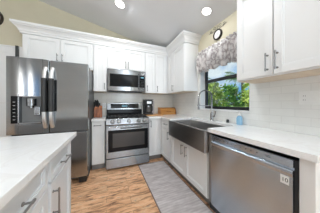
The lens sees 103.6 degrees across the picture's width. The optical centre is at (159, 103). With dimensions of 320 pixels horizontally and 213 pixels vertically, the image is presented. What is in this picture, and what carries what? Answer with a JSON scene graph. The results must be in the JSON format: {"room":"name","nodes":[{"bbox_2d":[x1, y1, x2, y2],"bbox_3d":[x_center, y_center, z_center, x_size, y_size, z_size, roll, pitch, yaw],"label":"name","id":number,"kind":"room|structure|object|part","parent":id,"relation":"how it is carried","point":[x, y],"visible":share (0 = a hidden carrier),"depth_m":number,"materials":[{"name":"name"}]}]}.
{"room":"kitchen","nodes":[
{"label":"kitchen","id":0,"kind":"room"},
{"bbox_2d":[0,0,136,46],"bbox_3d":[-2.348,-0.771,2.476,6.100,3.923,0.150,0,0,-22],"label":"wall","id":1,"kind":"structure","parent":0,"point":[34,11],"depth_m":2.40,"materials":[{"name":"beige paint"}]},
{"bbox_2d":[0,12,3,24],"bbox_3d":[-2.917,-1.492,2.149,0.350,0.350,0.030,0,0,-22],"label":"wall frame","id":2,"kind":"object","parent":1,"relation":"attached to","point":[1,15],"visible":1,"depth_m":2.20,"materials":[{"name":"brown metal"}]},
{"bbox_2d":[0,44,21,136],"bbox_3d":[-3.021,0.077,2.111,1.140,2.225,0.022,0,0,-22],"label":"door","id":3,"kind":"structure","parent":1,"relation":"in","point":[5,50],"depth_m":2.22,"materials":[{"name":"white paint"}]},
{"bbox_3d":[-3.021,0.085,2.112,0.897,2.187,0.020,0,0,-22],"label":"panel","id":4,"kind":"part","parent":3,"relation":"part of","materials":[{"name":"white paint"}]},
{"bbox_3d":[-3.021,0.077,2.111,1.140,2.225,0.022,0,0,-22],"label":"casing","id":5,"kind":"part","parent":3,"relation":"part of","materials":[{"name":"white paint"}]},
{"bbox_2d":[22,33,92,72],"bbox_3d":[-1.836,-0.907,2.392,1.037,0.525,0.389,0,0,-22],"label":"upper cabinet","id":6,"kind":"object","parent":1,"relation":"attached to","point":[33,46],"visible":0.64,"depth_m":2.23,"materials":[{"name":"white paint"}]},
{"bbox_3d":[-2.013,-0.912,2.163,0.485,0.462,0.020,0,0,-22],"label":"door","id":7,"kind":"part","parent":6,"relation":"part of","materials":[{"name":"white paint"}]},
{"bbox_3d":[-1.554,-0.912,2.349,0.488,0.462,0.020,0,0,-22],"label":"door","id":8,"kind":"part","parent":6,"relation":"part of","materials":[{"name":"white paint"}]},
{"bbox_2d":[9,18,201,55],"bbox_3d":[-0.839,-1.232,2.350,3.189,0.155,0.850,0,0,-15],"label":"trim","id":9,"kind":"structure","parent":6,"relation":"attached to","point":[24,27],"depth_m":2.38,"materials":[{"name":"white paint"}]},
{"bbox_2d":[93,44,106,92],"bbox_3d":[-1.240,-0.704,2.633,0.244,0.933,0.389,0,0,-22],"label":"upper cabinet","id":10,"kind":"object","parent":1,"relation":"attached to","point":[99,52],"visible":1,"depth_m":2.50,"materials":[{"name":"white paint"}]},
{"bbox_2d":[107,47,144,71],"bbox_3d":[-0.760,-0.932,2.827,0.787,0.475,0.389,0,0,-22],"label":"upper cabinet","id":11,"kind":"object","parent":1,"relation":"attached to","point":[117,58],"visible":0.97,"depth_m":2.67,"materials":[{"name":"white paint"}]},
{"bbox_3d":[-0.885,-0.930,2.619,0.379,0.427,0.020,0,0,-22],"label":"door","id":12,"kind":"part","parent":11,"relation":"part of","materials":[{"name":"white paint"}]},
{"bbox_2d":[107,68,144,92],"bbox_3d":[-0.748,-0.473,2.796,0.780,0.442,0.429,0,0,-22],"label":"microwave","id":13,"kind":"object","parent":11,"relation":"attached to","point":[118,80],"visible":1,"depth_m":2.61,"materials":[{"name":"grey metal"}]},
{"bbox_3d":[-0.733,-0.472,2.607,0.566,0.255,0.036,0,0,-22],"label":"door glass","id":14,"kind":"part","parent":13,"relation":"part of","materials":[{"name":"black glass"}]},
{"bbox_3d":[-0.388,-0.477,2.760,0.140,0.434,0.031,0,0,-22],"label":"control panel","id":15,"kind":"part","parent":13,"relation":"part of","materials":[{"name":"metal"}]},
{"bbox_3d":[-0.527,-0.930,2.764,0.379,0.427,0.020,0,0,-22],"label":"door","id":16,"kind":"part","parent":11,"relation":"part of","materials":[{"name":"white paint"}]},
{"bbox_2d":[94,92,172,115],"bbox_3d":[-0.546,0.011,3.116,1.933,0.531,0.012,0,0,-22],"label":"backsplash","id":17,"kind":"structure","parent":1,"relation":"attached to","point":[165,100],"depth_m":3.07,"materials":[{"name":"beige tile"}]},
{"bbox_2d":[141,53,167,94],"bbox_3d":[-0.125,-0.704,3.083,0.579,0.933,0.389,0,0,-22],"label":"upper cabinet","id":18,"kind":"object","parent":1,"relation":"attached to","point":[156,66],"visible":0.98,"depth_m":2.93,"materials":[{"name":"white paint"}]},
{"bbox_3d":[-0.225,-0.694,2.886,0.222,0.900,0.020,0,0,-22],"label":"door","id":19,"kind":"part","parent":18,"relation":"part of","materials":[{"name":"white paint"}]},
{"bbox_3d":[0.014,-0.694,2.982,0.277,0.900,0.020,0,0,-22],"label":"door","id":20,"kind":"part","parent":18,"relation":"part of","materials":[{"name":"white paint"}]},
{"bbox_2d":[39,0,236,46],"bbox_3d":[-1.014,-2.027,-0.626,6.250,1.612,7.000,0,0,-22],"label":"ceiling","id":21,"kind":"structure","parent":0,"point":[153,22],"depth_m":2.24,"materials":[{"name":"paint"}]},
{"bbox_2d":[115,0,124,8],"bbox_3d":[-0.659,-1.636,2.074,0.164,0.043,0.167,0,0,-22],"label":"recessed light","id":22,"kind":"object","parent":21,"relation":"in","point":[119,3],"visible":1,"depth_m":2.07,"materials":[{"name":"white plastic"}]},
{"bbox_2d":[202,7,211,14],"bbox_3d":[0.687,-1.362,1.863,0.138,0.043,0.140,0,0,-22],"label":"recessed light","id":23,"kind":"object","parent":21,"relation":"in","point":[205,11],"visible":1,"depth_m":1.86,"materials":[{"name":"white"}]},
{"bbox_2d":[71,154,214,212],"bbox_3d":[-1.084,1.250,-0.654,6.100,0.120,7.000,0,0,-22],"label":"floor","id":24,"kind":"structure","parent":0,"point":[125,189],"depth_m":1.69,"materials":[{"name":"brown wood"}]},
{"bbox_2d":[0,141,71,212],"bbox_3d":[-0.872,0.753,-0.234,1.209,0.874,2.619,0,0,-22],"label":"kitchen island","id":25,"kind":"object","parent":24,"relation":"on","point":[49,191],"visible":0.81,"depth_m":0.77,"materials":[{"name":"paint"}]},
{"bbox_3d":[-0.551,0.406,0.457,0.020,0.154,0.587,0,0,-22],"label":"drawer","id":26,"kind":"part","parent":25,"relation":"part of","materials":[{"name":"paint"}]},
{"bbox_3d":[-0.526,0.415,0.472,0.040,0.017,0.150,0,0,-22],"label":"handle","id":27,"kind":"part","parent":25,"relation":"part of","materials":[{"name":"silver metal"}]},
{"bbox_2d":[0,132,76,209],"bbox_3d":[-0.916,0.295,-0.261,1.305,0.039,2.702,0,0,-22],"label":"island countertop","id":28,"kind":"structure","parent":25,"relation":"on","point":[22,158],"depth_m":0.66,"materials":[{"name":"white stone"}]},
{"bbox_3d":[-0.551,0.787,0.457,0.020,0.582,0.587,0,0,-22],"label":"door","id":29,"kind":"part","parent":25,"relation":"part of","materials":[{"name":"paint"}]},
{"bbox_3d":[-0.661,0.625,0.806,0.040,0.170,0.017,0,0,-22],"label":"handle","id":30,"kind":"part","parent":25,"relation":"part of","materials":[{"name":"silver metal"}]},
{"bbox_3d":[-0.759,0.787,0.971,0.020,0.582,0.437,0,0,-22],"label":"door","id":31,"kind":"part","parent":25,"relation":"part of","materials":[{"name":"paint"}]},
{"bbox_3d":[-0.759,0.406,0.971,0.020,0.154,0.437,0,0,-22],"label":"drawer","id":32,"kind":"part","parent":25,"relation":"part of","materials":[{"name":"paint"}]},
{"bbox_2d":[6,56,93,182],"bbox_3d":[-1.640,0.295,2.080,0.898,1.789,0.914,0,0,-22],"label":"refrigerator","id":33,"kind":"object","parent":24,"relation":"on","point":[43,96],"visible":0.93,"depth_m":1.74,"materials":[{"name":"grey metal"}]},
{"bbox_3d":[-1.845,0.080,1.594,0.063,0.350,0.006,0,0,-22],"label":"control panel","id":34,"kind":"part","parent":33,"relation":"part of","materials":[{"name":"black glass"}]},
{"bbox_2d":[15,45,18,56],"bbox_3d":[-2.124,-0.736,1.968,0.185,0.299,0.040,0,0,-22],"label":"board","id":35,"kind":"object","parent":33,"relation":"on","point":[16,47],"visible":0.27,"depth_m":1.93,"materials":[{"name":"grey"}]},
{"bbox_3d":[-1.734,-0.098,1.685,0.427,1.002,0.084,0,0,-22],"label":"door","id":36,"kind":"part","parent":33,"relation":"part of","materials":[{"name":"metal"}]},
{"bbox_3d":[-1.708,0.085,1.679,0.246,0.360,0.066,0,0,-22],"label":"dispenser frame","id":37,"kind":"part","parent":33,"relation":"part of","materials":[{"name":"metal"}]},
{"bbox_3d":[-1.541,-0.080,1.687,0.047,0.831,0.099,0,0,-22],"label":"handle","id":38,"kind":"part","parent":33,"relation":"part of","materials":[{"name":"silver metal"}]},
{"bbox_3d":[-1.520,0.752,1.770,0.888,0.675,0.080,0,0,-22],"label":"freezer drawer","id":39,"kind":"part","parent":33,"relation":"part of","materials":[{"name":"metal"}]},
{"bbox_3d":[-1.472,-0.080,1.714,0.047,0.831,0.099,0,0,-22],"label":"handle","id":40,"kind":"part","parent":33,"relation":"part of","materials":[{"name":"silver metal"}]},
{"bbox_3d":[-1.314,-0.098,1.853,0.465,0.995,0.080,0,0,-22],"label":"door","id":41,"kind":"part","parent":33,"relation":"part of","materials":[{"name":"metal"}]},
{"bbox_2d":[92,121,105,169],"bbox_3d":[-1.203,0.753,2.507,0.219,0.874,0.649,0,0,-22],"label":"base cabinet","id":42,"kind":"object","parent":24,"relation":"on","point":[98,127],"visible":0.95,"depth_m":2.26,"materials":[{"name":"white paint"}]},
{"bbox_2d":[91,116,105,121],"bbox_3d":[-1.200,0.295,2.508,0.226,0.039,0.625,0,0,-22],"label":"countertop","id":43,"kind":"structure","parent":42,"relation":"on","point":[103,118],"depth_m":2.24,"materials":[{"name":"white stone"}]},
{"bbox_2d":[94,100,101,117],"bbox_3d":[-1.242,0.099,2.532,0.156,0.352,0.175,0,0,-22],"label":"knife block","id":44,"kind":"object","parent":43,"relation":"on","point":[97,108],"visible":0.95,"depth_m":2.48,"materials":[{"name":"brown wood"}]},
{"bbox_2d":[106,103,149,169],"bbox_3d":[-0.692,0.588,2.627,0.790,1.205,0.730,0,0,-22],"label":"gas range","id":45,"kind":"object","parent":24,"relation":"on","point":[127,128],"visible":1,"depth_m":2.36,"materials":[{"name":"grey metal"}]},
{"bbox_3d":[-0.803,0.059,2.905,0.620,0.102,0.020,0,0,-22],"label":"display panel","id":46,"kind":"part","parent":45,"relation":"part of","materials":[{"name":"black glass"}]},
{"bbox_2d":[106,116,146,118],"bbox_3d":[-0.701,0.283,2.650,0.790,0.023,0.560,0,0,-22],"label":"cooktop","id":47,"kind":"object","parent":45,"relation":"in","point":[107,117],"depth_m":2.45,"materials":[{"name":"black metal"}]},
{"bbox_3d":[-0.582,1.073,2.356,0.786,0.165,0.035,0,0,-22],"label":"warming drawer","id":48,"kind":"part","parent":45,"relation":"part of","materials":[{"name":"metal"}]},
{"bbox_3d":[-0.582,0.686,2.356,0.786,0.577,0.035,0,0,-22],"label":"oven door","id":49,"kind":"part","parent":45,"relation":"part of","materials":[{"name":"metal"}]},
{"bbox_3d":[-0.566,0.419,2.317,0.720,0.031,0.060,0,0,-22],"label":"oven handle","id":50,"kind":"part","parent":45,"relation":"part of","materials":[{"name":"metal"}]},
{"bbox_3d":[-0.584,0.331,2.361,0.790,0.118,0.064,0,0,-22],"label":"control panel","id":51,"kind":"part","parent":45,"relation":"part of","materials":[{"name":"metal"}]},
{"bbox_2d":[149,118,160,159],"bbox_3d":[-0.207,0.753,2.910,0.300,0.874,0.649,0,0,-22],"label":"base cabinet","id":52,"kind":"object","parent":24,"relation":"on","point":[155,124],"visible":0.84,"depth_m":2.66,"materials":[{"name":"white paint"}]},
{"bbox_2d":[161,119,173,167],"bbox_3d":[0.367,0.753,2.594,0.643,0.874,0.482,0,0,-22],"label":"base cabinet","id":53,"kind":"object","parent":24,"relation":"on","point":[165,137],"visible":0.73,"depth_m":2.48,"materials":[{"name":"white paint"}]},
{"bbox_3d":[0.116,0.407,2.490,0.020,0.162,0.407,0,0,-22],"label":"drawer","id":54,"kind":"part","parent":53,"relation":"part of","materials":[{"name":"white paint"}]},
{"bbox_3d":[0.116,0.790,2.490,0.020,0.577,0.407,0,0,-22],"label":"door","id":55,"kind":"part","parent":53,"relation":"part of","materials":[{"name":"white paint"}]},
{"bbox_2d":[147,114,319,162],"bbox_3d":[0.465,0.295,2.016,0.881,0.039,2.784,0,0,-22],"label":"countertop","id":56,"kind":"structure","parent":53,"relation":"on","point":[303,146],"depth_m":1.02,"materials":[{"name":"white stone"}]},
{"bbox_2d":[158,107,175,114],"bbox_3d":[0.178,0.188,3.262,0.425,0.174,0.220,0,0,-22],"label":"bread box","id":57,"kind":"object","parent":56,"relation":"on","point":[166,110],"visible":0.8,"depth_m":3.19,"materials":[{"name":"brown wood"}]},
{"bbox_2d":[169,119,225,153],"bbox_3d":[0.539,0.430,1.906,0.467,0.256,0.914,0,0,-22],"label":"farmhouse sink","id":58,"kind":"object","parent":56,"relation":"in","point":[193,133],"visible":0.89,"depth_m":1.74,"materials":[{"name":"metal"}]},
{"bbox_2d":[197,90,215,120],"bbox_3d":[0.763,0.024,2.078,0.282,0.505,0.105,0,0,20],"label":"spring faucet","id":59,"kind":"object","parent":56,"relation":"on","point":[198,105],"visible":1,"depth_m":2.07,"materials":[{"name":"silver metal"}]},
{"bbox_2d":[236,111,242,124],"bbox_3d":[1.032,0.187,1.641,0.061,0.178,0.068,0,0,-22],"label":"soap bottle","id":60,"kind":"object","parent":56,"relation":"on","point":[239,120],"visible":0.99,"depth_m":1.63,"materials":[{"name":"blue plastic"}]},
{"bbox_3d":[-0.166,0.268,3.018,0.383,0.016,0.400,0,0,-22],"label":"cutting board","id":61,"kind":"object","parent":56,"relation":"on","visible":0},
{"bbox_2d":[143,99,153,114],"bbox_3d":[-0.263,0.083,3.061,0.255,0.355,0.248,0,0,-22],"label":"coffee maker","id":62,"kind":"object","parent":61,"relation":"on","point":[148,104],"visible":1,"depth_m":2.98,"materials":[{"name":"black plastic"}]},
{"bbox_2d":[138,160,213,212],"bbox_3d":[0.203,1.185,1.585,0.536,0.009,2.012,0,0,-22],"label":"runner rug","id":63,"kind":"object","parent":24,"relation":"on","point":[170,193],"visible":1,"depth_m":1.69,"materials":[{"name":"grey fabric"}]},
{"bbox_2d":[171,136,209,204],"bbox_3d":[0.631,0.876,1.943,0.643,0.628,0.913,0,0,-22],"label":"base cabinet","id":64,"kind":"object","parent":24,"relation":"on","point":[189,162],"visible":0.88,"depth_m":1.70,"materials":[{"name":"white paint"}]},
{"bbox_3d":[0.292,0.825,2.054,0.020,0.507,0.427,0,0,-22],"label":"door","id":65,"kind":"part","parent":64,"relation":"part of","materials":[{"name":"white paint"}]},
{"bbox_3d":[0.460,0.825,1.639,0.020,0.507,0.452,0,0,-22],"label":"door","id":66,"kind":"part","parent":64,"relation":"part of","materials":[{"name":"white paint"}]},
{"bbox_2d":[209,134,298,212],"bbox_3d":[0.934,0.766,1.180,0.585,0.848,0.716,0,0,-22],"label":"dishwasher","id":67,"kind":"object","parent":24,"relation":"on","point":[244,177],"visible":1,"depth_m":0.99,"materials":[{"name":"silver metal"}]},
{"bbox_2d":[299,158,319,212],"bbox_3d":[1.111,0.753,0.827,0.589,0.874,0.065,0,0,-22],"label":"end panel","id":68,"kind":"object","parent":24,"relation":"on","point":[309,172],"visible":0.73,"depth_m":0.71,"materials":[{"name":"white paint"}]},
{"bbox_2d":[198,10,293,132],"bbox_3d":[1.702,-0.060,0.364,0.150,2.500,6.800,0,0,-22],"label":"wall","id":69,"kind":"structure","parent":0,"point":[206,40],"depth_m":1.97,"materials":[{"name":"beige paint"}]},
{"bbox_2d":[168,42,197,93],"bbox_3d":[0.451,-0.704,2.770,0.369,0.933,0.737,0,0,-22],"label":"upper cabinet","id":70,"kind":"object","parent":69,"relation":"attached to","point":[182,71],"visible":0.98,"depth_m":2.48,"materials":[{"name":"white paint"}]},
{"bbox_3d":[0.242,-0.694,2.924,0.020,0.900,0.227,0,0,-22],"label":"door","id":71,"kind":"part","parent":70,"relation":"part of","materials":[{"name":"white paint"}]},
{"bbox_3d":[0.373,-0.694,2.599,0.020,0.900,0.457,0,0,-22],"label":"door","id":72,"kind":"part","parent":70,"relation":"part of","materials":[{"name":"white paint"}]},
{"bbox_2d":[196,32,236,73],"bbox_3d":[0.899,-0.760,1.996,0.116,0.425,0.989,0,0,-22],"label":"window valance","id":73,"kind":"object","parent":69,"relation":"attached to","point":[223,52],"visible":0.81,"depth_m":1.94,"materials":[{"name":"grey fabric"}]},
{"bbox_2d":[213,28,222,39],"bbox_3d":[0.929,-1.115,2.036,0.032,0.168,0.168,0,0,-22],"label":"wall clock","id":74,"kind":"object","parent":69,"relation":"attached to","point":[217,34],"visible":1,"depth_m":2.03,"materials":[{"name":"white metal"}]},
{"bbox_2d":[200,71,249,112],"bbox_3d":[1.020,-0.406,2.027,0.170,1.048,0.925,0,0,-22],"label":"trim","id":75,"kind":"structure","parent":69,"relation":"attached to","point":[202,75],"depth_m":2.42,"materials":[{"name":"white paint"}]},
{"bbox_2d":[205,72,248,110],"bbox_3d":[1.071,-0.415,2.048,0.050,1.030,0.925,0,0,-22],"label":"window","id":76,"kind":"structure","parent":69,"relation":"in","point":[207,81],"depth_m":2.16,"materials":[{"name":"black metal"}]},
{"bbox_3d":[1.066,-0.414,2.046,0.040,0.052,0.841,0,0,-22],"label":"meeting rail","id":77,"kind":"part","parent":76,"relation":"part of","materials":[{"name":"black metal"}]},
{"bbox_2d":[173,73,319,136],"bbox_3d":[1.012,-0.327,1.858,0.012,1.206,3.488,0,0,-22],"label":"backsplash","id":78,"kind":"structure","parent":69,"relation":"attached to","point":[275,105],"depth_m":1.33,"materials":[{"name":"white tile"}]},
{"bbox_2d":[237,0,319,83],"bbox_3d":[1.169,-0.704,0.993,0.369,0.933,1.004,0,0,-22],"label":"upper cabinet","id":79,"kind":"object","parent":69,"relation":"attached to","point":[277,40],"visible":1,"depth_m":1.07,"materials":[{"name":"white paint"}]},
{"bbox_3d":[0.920,-0.700,1.246,0.020,0.888,0.327,0,0,-22],"label":"door","id":80,"kind":"part","parent":79,"relation":"part of","materials":[{"name":"white paint"}]},
{"bbox_3d":[0.941,-0.365,1.117,0.040,0.160,0.017,0,0,-22],"label":"handle","id":81,"kind":"part","parent":79,"relation":"part of","materials":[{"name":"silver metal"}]},
{"bbox_3d":[0.968,-0.365,1.051,0.040,0.160,0.017,0,0,-22],"label":"handle","id":82,"kind":"part","parent":79,"relation":"part of","materials":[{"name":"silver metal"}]},
{"bbox_3d":[1.067,-0.700,0.884,0.020,0.888,0.437,0,0,-22],"label":"door","id":83,"kind":"part","parent":79,"relation":"part of","materials":[{"name":"white paint"}]},
{"bbox_2d":[299,90,319,104],"bbox_3d":[1.304,-0.050,1.104,0.010,0.118,0.125,0,0,-22],"label":"outlet plate","id":84,"kind":"object","parent":69,"relation":"attached to","point":[305,97],"visible":1,"depth_m":1.10,"materials":[{"name":"white plastic"}]},
{"bbox_2d":[302,94,306,101],"bbox_3d":[1.292,-0.050,1.128,0.003,0.066,0.032,0,0,-22],"label":"receptacle","id":85,"kind":"object","parent":84,"relation":"attached to","point":[304,96],"depth_m":1.13,"materials":[{"name":"white plastic"}]},
{"label":"outside","id":86,"kind":"structure","parent":0,"visible":0},
{"bbox_3d":[6.004,1.665,8.897,14.200,0.050,24.000,0,0,-22],"label":"ground","id":87,"kind":"structure","parent":86,"visible":0},
{"bbox_2d":[208,82,227,106],"bbox_3d":[1.630,0.463,3.945,1.043,2.359,0.996,0,0,-22],"label":"leafy shrub","id":88,"kind":"object","parent":87,"relation":"on","point":[215,90],"visible":0.21,"depth_m":3.78,"materials":[{"name":"green plant"}]},
{"bbox_2d":[218,83,245,106],"bbox_3d":[2.671,0.416,4.835,1.179,2.454,1.185,0,0,-22],"label":"leafy shrub","id":89,"kind":"object","parent":87,"relation":"on","point":[232,91],"visible":0.36,"depth_m":4.65,"materials":[{"name":"green plant"}]},
{"bbox_2d":[225,72,243,97],"bbox_3d":[4.752,-0.099,7.377,2.023,3.481,2.093,0,0,-22],"label":"palm tree","id":90,"kind":"object","parent":87,"relation":"on","point":[234,79],"visible":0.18,"depth_m":7.35,"materials":[{"name":"green plant"}]},
{"bbox_2d":[239,89,248,106],"bbox_3d":[3.881,0.483,5.342,1.361,2.320,1.295,0,0,-22],"label":"leafy shrub","id":91,"kind":"object","parent":87,"relation":"on","point":[245,92],"visible":0.16,"depth_m":5.33,"materials":[{"name":"green plant"}]},
{"bbox_2d":[242,83,248,89],"bbox_3d":[3.078,0.367,3.842,1.398,2.551,1.458,0,0,-22],"label":"palm tree","id":92,"kind":"object","parent":87,"relation":"on","point":[244,85],"visible":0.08,"depth_m":3.81,"materials":[{"name":"green plant"}]}
]}

